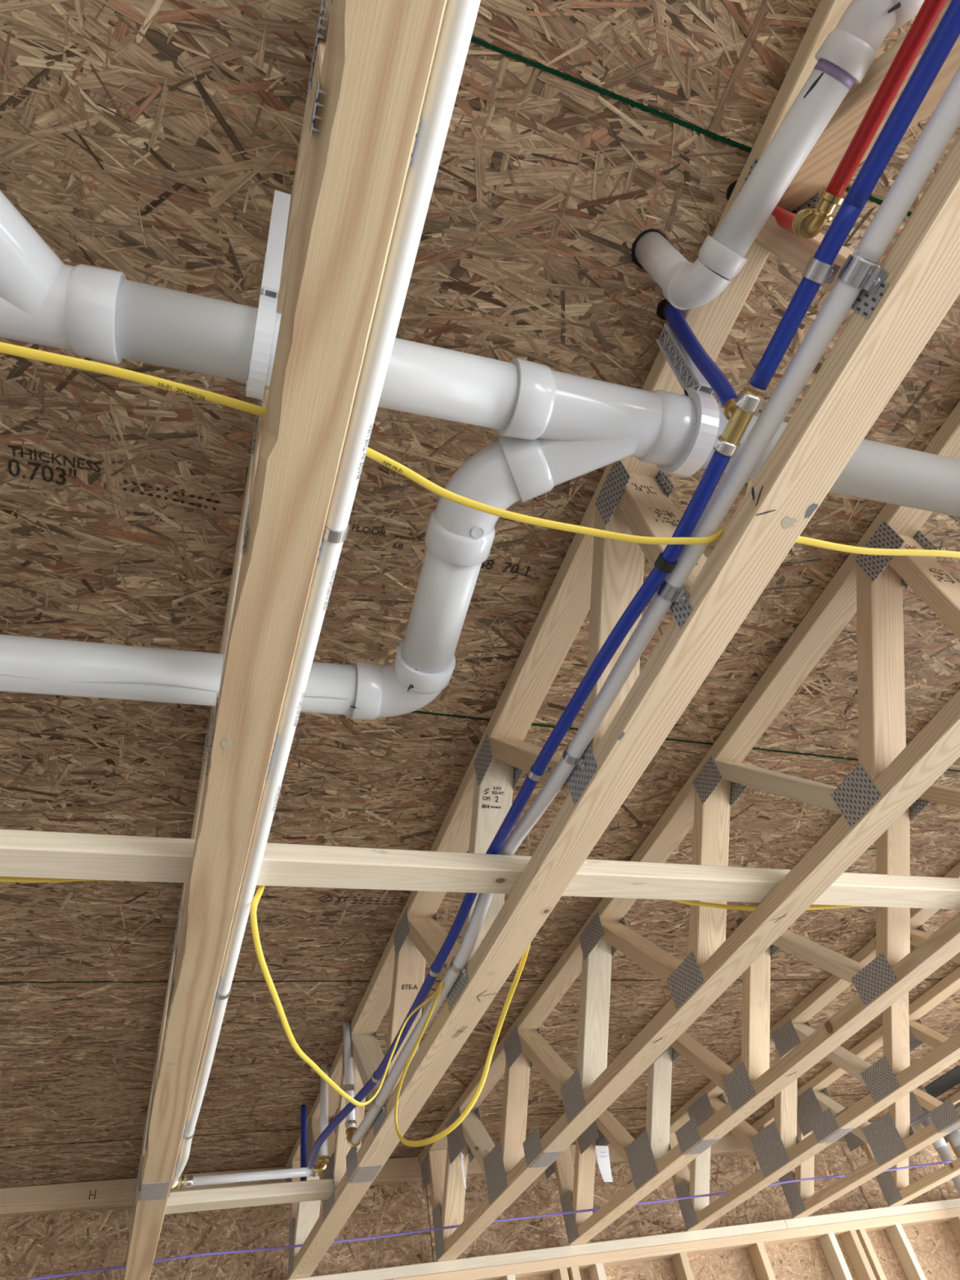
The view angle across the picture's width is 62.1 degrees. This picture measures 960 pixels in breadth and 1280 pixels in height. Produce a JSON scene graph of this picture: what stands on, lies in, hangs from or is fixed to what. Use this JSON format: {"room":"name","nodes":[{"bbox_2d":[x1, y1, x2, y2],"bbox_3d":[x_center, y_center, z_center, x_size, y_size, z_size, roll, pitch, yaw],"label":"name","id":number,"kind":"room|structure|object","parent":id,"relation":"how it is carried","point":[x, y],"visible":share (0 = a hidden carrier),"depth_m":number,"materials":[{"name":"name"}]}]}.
{"room":"unfinished house interior","nodes":[
{"label":"unfinished house interior","id":0,"kind":"room"},
{"bbox_2d":[0,0,959,1188],"bbox_3d":[1.498,-0.363,1.693,10.978,0.022,7.787,8,-52,-19],"label":"ceiling","id":1,"kind":"structure","parent":0,"point":[153,142],"depth_m":1.46,"materials":[{"name":"brown wood"}]},
{"bbox_2d":[300,1104,306,1181],"bbox_3d":[-0.650,1.854,2.936,0.023,0.351,0.252,0,-49,-12],"label":"pipe","id":2,"kind":"object","parent":1,"relation":"attached to","point":[303,1108],"visible":0.82,"depth_m":2.94,"materials":[{"name":"blue plastic"}]},
{"bbox_2d":[635,0,924,309],"bbox_3d":[0.361,-0.653,1.039,0.078,0.238,0.427,19,-56,-26],"label":"vent pipe","id":3,"kind":"object","parent":1,"relation":"attached to","point":[847,53],"visible":0.99,"depth_m":0.96,"materials":[{"name":"plastic"}]},
{"bbox_2d":[771,0,946,238],"bbox_3d":[0.640,-1.183,0.555,0.080,0.328,1.693,8,-52,-19],"label":"pipe","id":4,"kind":"object","parent":1,"relation":"attached to","point":[806,223],"visible":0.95,"depth_m":0.86,"materials":[{"name":"red plastic"}]},
{"bbox_2d":[0,1121,959,1279],"bbox_3d":[0.518,3.409,2.832,10.900,2.894,0.210,8,-52,-19],"label":"wall","id":5,"kind":"structure","parent":0,"point":[56,1228],"depth_m":3.62,"materials":[{"name":"brown wood"}]},
{"bbox_2d":[123,0,447,1279],"bbox_3d":[-0.471,0.215,1.468,0.110,0.436,5.842,8,-52,-19],"label":"truss","id":6,"kind":"object","parent":5,"relation":"on","point":[371,63],"depth_m":0.92,"materials":[{"name":"yellow wood"}]},
{"bbox_2d":[164,1178,333,1213],"bbox_3d":[-0.745,1.805,2.590,0.522,0.036,0.088,8,-52,-19],"label":"blocking","id":7,"kind":"object","parent":6,"relation":"attached to","point":[207,1199],"visible":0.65,"depth_m":2.56,"materials":[{"name":"brown wood"}]},
{"bbox_2d":[171,0,480,1186],"bbox_3d":[-0.223,-0.049,1.077,0.043,0.099,4.733,8,-52,-19],"label":"pipe","id":8,"kind":"object","parent":6,"relation":"attached to","point":[460,16],"visible":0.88,"depth_m":0.87,"materials":[{"name":"white plastic"}]},
{"bbox_2d":[182,1128,195,1139],"bbox_3d":[-0.772,1.294,2.112,0.034,0.047,0.016,8,-52,-19],"label":"clamp","id":9,"kind":"object","parent":8,"relation":"attached to","point":[184,1137],"visible":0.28,"depth_m":2.10,"materials":[{"name":"metal"}]},
{"bbox_2d":[215,985,231,999],"bbox_3d":[-0.529,0.715,1.644,0.034,0.047,0.016,8,-52,-19],"label":"clamp","id":10,"kind":"object","parent":8,"relation":"attached to","point":[218,996],"visible":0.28,"depth_m":1.63,"materials":[{"name":"metal"}]},
{"bbox_2d":[170,1063,329,1189],"bbox_3d":[-0.767,1.633,2.701,0.520,0.364,0.057,8,-52,-19],"label":"pipe","id":11,"kind":"object","parent":8,"relation":"attached to","point":[188,1181],"visible":0.77,"depth_m":2.61,"materials":[{"name":"white plastic"}]},
{"bbox_2d":[273,785,281,812],"bbox_3d":[-0.320,0.251,1.259,0.004,0.005,0.064,8,-52,-19],"label":"print","id":12,"kind":"object","parent":8,"relation":"attached to","point":[276,788],"depth_m":1.25},
{"bbox_2d":[294,692,305,726],"bbox_3d":[-0.257,0.099,1.139,0.004,0.005,0.070,8,-52,-19],"label":"print","id":13,"kind":"object","parent":8,"relation":"attached to","point":[299,696],"depth_m":1.13},
{"bbox_2d":[324,569,336,610],"bbox_3d":[-0.190,-0.063,1.012,0.004,0.005,0.064,8,-52,-19],"label":"print","id":14,"kind":"object","parent":8,"relation":"attached to","point":[329,575],"depth_m":1.00},
{"bbox_2d":[322,524,349,542],"bbox_3d":[-0.178,-0.138,0.970,0.034,0.047,0.016,8,-52,-19],"label":"clamp","id":15,"kind":"object","parent":8,"relation":"attached to","point":[331,535],"visible":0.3,"depth_m":0.95,"materials":[{"name":"metal"}]},
{"bbox_2d":[356,423,373,479],"bbox_3d":[-0.129,-0.211,0.895,0.004,0.005,0.070,8,-52,-19],"label":"print","id":16,"kind":"object","parent":8,"relation":"attached to","point":[364,430],"depth_m":0.88},
{"bbox_2d":[0,829,959,909],"bbox_3d":[1.346,0.652,2.030,7.200,0.038,0.083,8,-52,-19],"label":"strongback","id":17,"kind":"object","parent":6,"relation":"on","point":[23,853],"visible":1,"depth_m":1.51,"materials":[{"name":"brown wood"}]},
{"bbox_2d":[284,0,959,1279],"bbox_3d":[0.096,0.296,1.662,0.121,0.436,5.842,8,-52,-19],"label":"truss","id":18,"kind":"object","parent":5,"relation":"on","point":[886,331],"depth_m":1.30,"materials":[{"name":"brown wood"}]},
{"bbox_2d":[373,1095,386,1115],"bbox_3d":[-0.278,1.288,2.211,0.034,0.047,0.016,8,-52,-19],"label":"clamp","id":19,"kind":"object","parent":18,"relation":"attached to","point":[375,1105],"visible":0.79,"depth_m":2.20,"materials":[{"name":"metal"}]},
{"bbox_2d":[249,885,530,1146],"bbox_3d":[-0.203,0.798,1.655,0.620,0.326,0.624,8,-52,-19],"label":"cable","id":20,"kind":"object","parent":18,"relation":"hanging from","point":[258,895],"visible":0.92,"depth_m":1.72,"materials":[{"name":"yellow plastic"}]},
{"bbox_2d":[449,956,466,978],"bbox_3d":[-0.047,0.726,1.771,0.034,0.047,0.016,8,-52,-19],"label":"clamp","id":21,"kind":"object","parent":18,"relation":"attached to","point":[453,967],"visible":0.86,"depth_m":1.76,"materials":[{"name":"metal"}]},
{"bbox_2d":[0,190,959,720],"bbox_3d":[1.496,-0.117,1.601,7.004,0.118,1.420,8,-52,-19],"label":"drain pipe","id":22,"kind":"object","parent":18,"relation":"on","point":[554,428],"visible":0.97,"depth_m":1.11,"materials":[{"name":"white plastic"}]},
{"bbox_2d":[0,342,959,558],"bbox_3d":[1.080,-0.061,1.316,4.351,0.025,0.105,7,-51,-18],"label":"cable","id":23,"kind":"object","parent":18,"relation":"on","point":[5,348],"visible":0.9,"depth_m":0.97,"materials":[{"name":"yellow plastic"}]},
{"bbox_2d":[158,382,204,399],"bbox_3d":[-0.315,-0.263,0.843,0.047,0.001,0.004,12,-53,-22],"label":"print","id":24,"kind":"object","parent":23,"relation":"on","point":[176,387],"depth_m":0.84,"materials":[{"name":"black paint"}]},
{"bbox_2d":[382,460,403,473],"bbox_3d":[-0.102,-0.204,0.941,0.025,0.001,0.004,23,-57,-28],"label":"print","id":25,"kind":"object","parent":23,"relation":"on","point":[393,464],"depth_m":0.94,"materials":[{"name":"black paint"}]},
{"bbox_2d":[562,744,586,771],"bbox_3d":[0.162,0.203,1.378,0.034,0.047,0.016,8,-52,-19],"label":"clamp","id":26,"kind":"object","parent":18,"relation":"attached to","point":[566,757],"visible":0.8,"depth_m":1.37,"materials":[{"name":"metal"}]},
{"bbox_2d":[306,0,959,1168],"bbox_3d":[0.166,-0.076,1.375,0.087,0.402,4.605,9,-52,-19],"label":"pipe","id":27,"kind":"object","parent":18,"relation":"attached to","point":[740,410],"visible":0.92,"depth_m":1.01,"materials":[{"name":"blue plastic"}]},
{"bbox_2d":[371,1070,382,1082],"bbox_3d":[-0.271,1.176,2.151,0.041,0.027,0.014,8,-52,-19],"label":"clamp","id":28,"kind":"object","parent":27,"relation":"attached to","point":[373,1078],"visible":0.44,"depth_m":2.14,"materials":[{"name":"metal"}]},
{"bbox_2d":[428,963,447,977],"bbox_3d":[-0.095,0.746,1.805,0.041,0.027,0.014,8,-52,-19],"label":"clamp","id":29,"kind":"object","parent":27,"relation":"attached to","point":[431,972],"visible":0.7,"depth_m":1.79,"materials":[{"name":"metal"}]},
{"bbox_2d":[527,764,551,781],"bbox_3d":[0.108,0.237,1.421,0.045,0.027,0.014,8,-52,-19],"label":"clamp","id":30,"kind":"object","parent":27,"relation":"attached to","point":[533,776],"visible":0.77,"depth_m":1.41,"materials":[{"name":"metal"}]},
{"bbox_2d":[654,552,677,573],"bbox_3d":[0.264,-0.108,1.124,0.033,0.027,0.016,8,-52,-19],"label":"clamp","id":31,"kind":"object","parent":27,"relation":"attached to","point":[662,565],"visible":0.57,"depth_m":1.11,"materials":[{"name":"black plastic"}]},
{"bbox_2d":[801,255,840,284],"bbox_3d":[0.385,-0.411,0.892,0.045,0.027,0.020,8,-52,-19],"label":"clamp","id":32,"kind":"object","parent":27,"relation":"attached to","point":[815,270],"visible":0.99,"depth_m":0.88,"materials":[{"name":"metal"}]},
{"bbox_2d":[342,66,959,1146],"bbox_3d":[0.238,-0.166,1.310,0.037,0.407,4.349,8,-52,-19],"label":"pipe","id":33,"kind":"object","parent":18,"relation":"attached to","point":[942,125],"visible":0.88,"depth_m":1.04,"materials":[{"name":"grey plastic"}]},
{"bbox_2d":[342,1084,354,1092],"bbox_3d":[-0.425,1.446,2.565,0.042,0.020,0.034,8,-52,-19],"label":"clamp","id":34,"kind":"object","parent":33,"relation":"attached to","point":[350,1086],"visible":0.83,"depth_m":2.56,"materials":[{"name":"metal"}]},
{"bbox_2d":[656,578,688,608],"bbox_3d":[0.278,-0.072,1.154,0.034,0.047,0.024,8,-52,-19],"label":"clamp","id":35,"kind":"object","parent":33,"relation":"attached to","point":[666,591],"visible":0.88,"depth_m":1.15,"materials":[{"name":"metal"}]},
{"bbox_2d":[837,253,888,294],"bbox_3d":[0.419,-0.404,0.879,0.034,0.047,0.024,8,-52,-19],"label":"clamp","id":36,"kind":"object","parent":33,"relation":"attached to","point":[857,273],"visible":0.97,"depth_m":0.87,"materials":[{"name":"metal"}]},
{"bbox_2d":[417,400,959,1261],"bbox_3d":[0.683,0.380,1.863,0.088,0.436,5.842,8,-52,-19],"label":"truss","id":37,"kind":"object","parent":5,"relation":"on","point":[890,775],"visible":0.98,"depth_m":1.98,"materials":[{"name":"brown wood"}]},
{"bbox_2d":[0,876,866,911],"bbox_3d":[0.309,0.559,1.746,3.350,0.030,0.047,8,-52,-19],"label":"cable","id":38,"kind":"object","parent":37,"relation":"on","point":[11,879],"visible":0.19,"depth_m":1.80,"materials":[{"name":"plastic"}]},
{"bbox_2d":[460,1151,466,1188],"bbox_3d":[-0.065,2.165,3.255,0.011,0.120,0.056,-16,-48,2],"label":"paper tag","id":39,"kind":"object","parent":37,"relation":"hanging from","point":[462,1155],"visible":0.98,"depth_m":3.26,"materials":[{"name":"white paper"}]},
{"bbox_2d":[544,783,959,1244],"bbox_3d":[1.255,0.462,2.058,0.088,0.436,5.842,8,-52,-19],"label":"truss","id":40,"kind":"object","parent":5,"relation":"on","point":[895,971],"visible":0.74,"depth_m":2.65,"materials":[{"name":"brown wood"}]},
{"bbox_2d":[595,1145,613,1182],"bbox_3d":[0.530,2.228,3.393,0.077,0.130,0.020,22,-57,-28],"label":"paper tag","id":41,"kind":"object","parent":40,"relation":"hanging from","point":[602,1152],"visible":1,"depth_m":3.40,"materials":[{"name":"white paper"}]},
{"bbox_2d":[669,862,959,1231],"bbox_3d":[1.827,0.543,2.254,0.088,0.436,5.842,8,-52,-19],"label":"truss","id":42,"kind":"object","parent":5,"relation":"on","point":[778,1148],"visible":0.72,"depth_m":3.21,"materials":[{"name":"brown wood"}]},
{"bbox_2d":[22,1160,954,1279],"bbox_3d":[0.468,2.432,3.390,5.510,0.039,0.084,5,-51,-17],"label":"cable","id":43,"kind":"object","parent":42,"relation":"on","point":[945,1162],"visible":0.7,"depth_m":3.20,"materials":[{"name":"purple plastic"}]},
{"bbox_2d":[751,965,959,1217],"bbox_3d":[2.399,0.625,2.450,0.088,0.436,5.842,8,-52,-19],"label":"truss","id":44,"kind":"object","parent":5,"relation":"on","point":[891,1139],"visible":0.65,"depth_m":3.55,"materials":[{"name":"brown wood"}]},
{"bbox_2d":[844,1084,959,1206],"bbox_3d":[2.971,0.707,2.645,0.088,0.436,5.842,8,-52,-19],"label":"truss","id":45,"kind":"object","parent":5,"relation":"on","point":[896,1189],"visible":0.51,"depth_m":4.07,"materials":[{"name":"brown wood"}]},
{"bbox_2d":[918,1089,959,1158],"bbox_3d":[3.543,0.789,2.841,0.088,0.436,5.842,8,-52,-19],"label":"truss","id":46,"kind":"object","parent":5,"relation":"on","point":[955,1098],"visible":0.07,"depth_m":4.50,"materials":[{"name":"brown wood"}]},
{"bbox_3d":[2.503,0.516,-1.297,13.000,0.100,10.700,8,-52,-19],"label":"floor","id":47,"kind":"structure","parent":0,"visible":0},
{"bbox_2d":[921,1116,959,1195],"bbox_3d":[2.716,3.568,3.448,0.070,2.891,0.070,8,-52,-19],"label":"drain pipe","id":48,"kind":"object","parent":47,"relation":"on","point":[940,1145],"visible":0.43,"depth_m":4.32,"materials":[{"name":"grey plastic"}]},
{"bbox_2d":[939,1100,959,1155],"bbox_3d":[2.847,3.587,3.493,0.070,2.891,0.070,8,-52,-19],"label":"drain pipe","id":49,"kind":"object","parent":47,"relation":"on","point":[954,1136],"visible":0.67,"depth_m":4.41,"materials":[{"name":"grey plastic"}]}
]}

